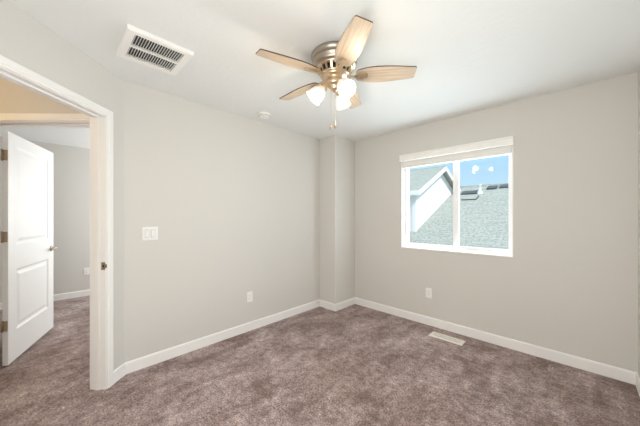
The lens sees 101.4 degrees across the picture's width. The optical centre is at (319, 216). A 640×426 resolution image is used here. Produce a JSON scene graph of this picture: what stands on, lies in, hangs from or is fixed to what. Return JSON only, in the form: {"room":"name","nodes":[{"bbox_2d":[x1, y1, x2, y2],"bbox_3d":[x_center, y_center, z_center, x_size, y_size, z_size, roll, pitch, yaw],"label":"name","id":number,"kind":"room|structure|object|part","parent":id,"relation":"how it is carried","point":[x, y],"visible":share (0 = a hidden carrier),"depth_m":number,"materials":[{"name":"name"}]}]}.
{"room":"empty bedroom","nodes":[
{"label":"empty bedroom","id":0,"kind":"room"},
{"bbox_2d":[0,77,82,113],"bbox_3d":[-3.621,0.095,2.141,3.812,2.440,0.140,0,0,-1],"label":"wall","id":1,"kind":"structure","parent":0,"point":[14,98],"depth_m":2.08,"materials":[{"name":"paint"}]},
{"bbox_2d":[1,131,56,365],"bbox_3d":[-2.931,0.278,2.663,0.153,2.037,0.908,0,0,-27],"label":"door","id":2,"kind":"structure","parent":1,"relation":"in","point":[27,167],"depth_m":2.54,"materials":[{"name":"paint"}]},
{"bbox_2d":[0,136,89,302],"bbox_3d":[-4.600,0.095,3.678,0.120,2.440,5.420,0,0,44],"label":"wall","id":3,"kind":"structure","parent":0,"point":[71,164],"depth_m":4.19,"materials":[{"name":"paint"}]},
{"bbox_2d":[0,289,89,309],"bbox_3d":[-4.490,1.266,3.696,0.012,0.097,5.000,0,0,44],"label":"baseboard","id":4,"kind":"structure","parent":3,"relation":"attached to","point":[56,297],"depth_m":4.19,"materials":[{"name":"paint"}]},
{"bbox_2d":[84,267,89,274],"bbox_3d":[-3.863,0.910,4.339,0.008,0.118,0.072,0,0,44],"label":"wall outlet","id":5,"kind":"object","parent":3,"relation":"attached to","point":[86,270],"visible":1,"depth_m":4.34,"materials":[{"name":"white plastic"}]},
{"bbox_2d":[0,0,123,370],"bbox_3d":[-1.677,0.095,1.491,0.115,2.440,1.380,0,0,-1],"label":"wall","id":6,"kind":"structure","parent":0,"point":[24,40],"depth_m":1.78,"materials":[{"name":"paint"}]},
{"bbox_2d":[0,54,112,390],"bbox_3d":[-2.191,0.251,1.673,1.167,2.128,1.135,0,0,-1],"label":"door frame","id":7,"kind":"structure","parent":6,"relation":"attached to","point":[101,118],"depth_m":1.99,"materials":[{"name":"paint"}]},
{"bbox_3d":[-2.275,0.251,2.077,1.007,2.128,0.015,0,0,-1],"label":"casing","id":8,"kind":"part","parent":7,"relation":"part of","materials":[{"name":"paint"}]},
{"bbox_3d":[-1.636,0.378,1.986,0.041,0.058,0.003,0,0,-1],"label":"strike plate","id":9,"kind":"part","parent":7,"relation":"part of","materials":[{"name":"brown metal"}]},
{"bbox_2d":[113,363,124,383],"bbox_3d":[-1.621,1.266,2.115,0.012,0.097,0.134,0,0,-1],"label":"baseboard","id":10,"kind":"structure","parent":6,"relation":"attached to","point":[118,373],"depth_m":2.11,"materials":[{"name":"paint"}]},
{"bbox_2d":[124,81,319,362],"bbox_3d":[-0.719,0.095,3.195,0.120,2.440,2.819,0,0,44],"label":"wall","id":11,"kind":"structure","parent":0,"point":[233,200],"depth_m":2.68,"materials":[{"name":"paint"}]},
{"bbox_2d":[142,227,157,240],"bbox_3d":[-1.494,0.152,2.308,0.013,0.118,0.118,0,0,44],"label":"light switch","id":12,"kind":"object","parent":11,"relation":"attached to","point":[148,233],"visible":1,"depth_m":2.30,"materials":[{"name":"white plastic"}]},
{"bbox_2d":[125,297,354,374],"bbox_3d":[-0.553,1.266,3.056,0.313,0.097,2.761,0,0,44],"label":"baseboard","id":13,"kind":"structure","parent":11,"relation":"attached to","point":[154,358],"depth_m":2.77,"materials":[{"name":"paint"}]},
{"bbox_2d":[247,291,252,302],"bbox_3d":[-0.808,0.927,3.013,0.008,0.118,0.072,0,0,44],"label":"wall outlet","id":14,"kind":"object","parent":11,"relation":"attached to","point":[249,294],"visible":1,"depth_m":3.01,"materials":[{"name":"white plastic"}]},
{"bbox_2d":[0,0,639,148],"bbox_3d":[-1.962,-1.185,1.956,6.459,0.120,6.649,0,0,44],"label":"ceiling","id":15,"kind":"structure","parent":0,"point":[469,56],"depth_m":1.76,"materials":[{"name":"paint"}]},
{"bbox_2d":[116,24,193,75],"bbox_3d":[-1.133,-1.113,1.799,0.388,0.024,0.374,0,0,44],"label":"ceiling vent","id":16,"kind":"object","parent":15,"relation":"in","point":[137,45],"visible":1,"depth_m":1.77,"materials":[{"name":"white plastic"}]},
{"bbox_2d":[258,112,270,118],"bbox_3d":[-0.614,-1.105,2.892,0.138,0.038,0.138,0,0,44],"label":"smoke detector","id":17,"kind":"object","parent":15,"relation":"attached to","point":[264,115],"visible":1,"depth_m":2.86,"materials":[{"name":"white plastic"}]},
{"bbox_2d":[256,15,416,129],"bbox_3d":[0.074,-0.868,1.857,1.032,0.514,1.068,0,0,44],"label":"ceiling fan","id":18,"kind":"object","parent":15,"relation":"hanging from","point":[334,62],"visible":1,"depth_m":1.75,"materials":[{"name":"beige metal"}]},
{"bbox_3d":[-0.198,-0.980,1.660,0.399,0.007,0.144,0,13,-30],"label":"blade","id":19,"kind":"part","parent":18,"relation":"part of","materials":[{"name":"brown wood"}]},
{"bbox_3d":[-0.159,-0.980,2.069,0.399,0.007,0.144,0,13,42],"label":"blade","id":20,"kind":"part","parent":18,"relation":"part of","materials":[{"name":"brown wood"}]},
{"bbox_3d":[-0.032,-0.850,1.837,0.127,0.135,0.127,0,0,44],"label":"lamp shade","id":21,"kind":"part","parent":18,"relation":"part of","materials":[{"name":"white glass"}]},
{"bbox_3d":[0.109,-0.778,1.857,0.003,0.244,0.003,0,0,44],"label":"pull chain","id":22,"kind":"part","parent":18,"relation":"part of","materials":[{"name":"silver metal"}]},
{"bbox_3d":[0.163,-0.850,1.951,0.120,0.135,0.135,0,0,44],"label":"lamp shade","id":23,"kind":"part","parent":18,"relation":"part of","materials":[{"name":"white glass"}]},
{"bbox_3d":[0.155,-0.868,1.742,0.070,0.070,0.053,0,0,44],"label":"bulb","id":24,"kind":"part","parent":18,"relation":"part of","materials":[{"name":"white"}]},
{"bbox_3d":[0.163,-0.850,1.724,0.135,0.135,0.120,0,0,44],"label":"lamp shade","id":25,"kind":"part","parent":18,"relation":"part of","materials":[{"name":"white glass"}]},
{"bbox_3d":[0.179,-0.980,1.496,0.144,0.007,0.399,13,-3,-12],"label":"blade","id":26,"kind":"part","parent":18,"relation":"part of","materials":[{"name":"brown wood"}]},
{"bbox_3d":[0.242,-0.980,2.158,0.144,0.007,0.399,-14,-6,23],"label":"blade","id":27,"kind":"part","parent":18,"relation":"part of","materials":[{"name":"brown wood"}]},
{"bbox_3d":[0.451,-0.980,1.805,0.399,0.007,0.144,0,-13,6],"label":"blade","id":28,"kind":"part","parent":18,"relation":"part of","materials":[{"name":"brown wood"}]},
{"bbox_2d":[0,295,639,425],"bbox_3d":[-1.962,1.375,1.956,6.459,0.120,6.649,0,0,44],"label":"floor","id":29,"kind":"structure","parent":0,"point":[353,365],"depth_m":2.06,"materials":[{"name":"carpet"}]},
{"bbox_2d":[429,331,465,345],"bbox_3d":[1.363,1.309,2.818,0.336,0.010,0.126,0,0,44],"label":"floor vent","id":30,"kind":"object","parent":29,"relation":"in","point":[433,334],"visible":1,"depth_m":2.80,"materials":[{"name":"metal"}]},
{"bbox_2d":[320,135,354,303],"bbox_3d":[0.261,0.095,3.896,0.301,2.440,0.446,0,0,44],"label":"wall","id":31,"kind":"structure","parent":0,"point":[337,153],"depth_m":3.75,"materials":[{"name":"paint"}]},
{"bbox_2d":[355,72,637,372],"bbox_3d":[1.448,0.095,3.158,3.268,2.440,0.160,0,0,44],"label":"wall","id":32,"kind":"structure","parent":0,"point":[569,285],"depth_m":2.43,"materials":[{"name":"paint"}]},
{"bbox_2d":[426,288,431,298],"bbox_3d":[1.314,0.929,3.171,0.072,0.118,0.008,0,0,44],"label":"wall outlet","id":33,"kind":"object","parent":32,"relation":"attached to","point":[428,290],"visible":1,"depth_m":3.16,"materials":[{"name":"white plastic"}]},
{"bbox_2d":[401,145,512,257],"bbox_3d":[1.537,-0.188,3.058,1.188,1.195,0.158,0,0,44],"label":"window","id":34,"kind":"structure","parent":32,"relation":"in","point":[405,173],"depth_m":3.05,"materials":[{"name":"paint"}]},
{"bbox_3d":[1.381,-0.190,3.253,0.627,1.127,0.025,0,0,44],"label":"sash","id":35,"kind":"part","parent":34,"relation":"part of","materials":[{"name":"clear glass"}]},
{"bbox_2d":[399,136,513,168],"bbox_3d":[1.491,-0.704,3.009,1.196,0.161,0.116,0,0,44],"label":"window blind","id":36,"kind":"object","parent":34,"relation":"attached to","point":[502,146],"visible":0.88,"depth_m":2.91,"materials":[{"name":"white plastic"}]},
{"bbox_3d":[1.512,-0.634,3.032,1.156,0.018,0.050,0,0,44],"label":"rail","id":37,"kind":"part","parent":36,"relation":"part of","materials":[{"name":"white plastic"}]},
{"bbox_3d":[1.519,0.403,3.040,1.188,0.014,0.108,0,0,44],"label":"sill","id":38,"kind":"part","parent":34,"relation":"part of","materials":[{"name":"paint"}]},
{"bbox_3d":[1.793,-0.190,2.892,0.525,1.127,0.025,0,0,44],"label":"sash","id":39,"kind":"part","parent":34,"relation":"part of","materials":[{"name":"clear glass"}]},
{"bbox_2d":[355,297,636,384],"bbox_3d":[1.495,1.266,2.991,2.728,0.097,0.012,0,0,44],"label":"baseboard","id":40,"kind":"structure","parent":32,"relation":"attached to","point":[617,373],"depth_m":2.56,"materials":[{"name":"paint"}]},
{"bbox_2d":[638,67,639,377],"bbox_3d":[1.208,0.095,0.664,0.120,2.440,3.739,0,0,44],"label":"wall","id":41,"kind":"structure","parent":0,"point":[639,67],"depth_m":1.98,"materials":[{"name":"paint"}]},
{"bbox_2d":[635,373,639,396],"bbox_3d":[1.157,1.266,0.706,0.012,0.097,3.727,0,0,44],"label":"baseboard","id":42,"kind":"structure","parent":41,"relation":"attached to","point":[637,379],"depth_m":1.97,"materials":[{"name":"paint"}]},
{"label":"outside","id":43,"kind":"structure","parent":0,"visible":0},
{"bbox_3d":[32.670,4.315,33.370,120.000,0.100,86.601,0,0,44],"label":"ground","id":44,"kind":"structure","parent":43,"visible":0},
{"bbox_2d":[410,165,507,248],"bbox_3d":[6.567,1.274,8.852,15.000,5.981,12.239,0,0,44],"label":"house","id":45,"kind":"structure","parent":44,"relation":"on","point":[483,208],"depth_m":7.77,"materials":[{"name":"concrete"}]},
{"bbox_2d":[461,190,477,194],"bbox_3d":[5.340,-0.842,9.342,0.520,0.157,0.272,0,0,44],"label":"roof vent","id":46,"kind":"object","parent":45,"relation":"attached to","point":[475,192],"depth_m":9.27,"materials":[{"name":"metal"}]},
{"bbox_2d":[486,185,497,189],"bbox_3d":[6.034,-1.002,9.194,0.300,0.157,0.272,0,0,44],"label":"roof vent","id":47,"kind":"object","parent":45,"relation":"attached to","point":[495,187],"depth_m":9.13,"materials":[{"name":"metal"}]},
{"bbox_2d":[499,184,507,187],"bbox_3d":[6.355,-1.027,8.964,0.340,0.157,0.272,0,0,44],"label":"roof vent","id":48,"kind":"object","parent":45,"relation":"attached to","point":[500,185],"depth_m":8.97,"materials":[{"name":"metal"}]}
]}

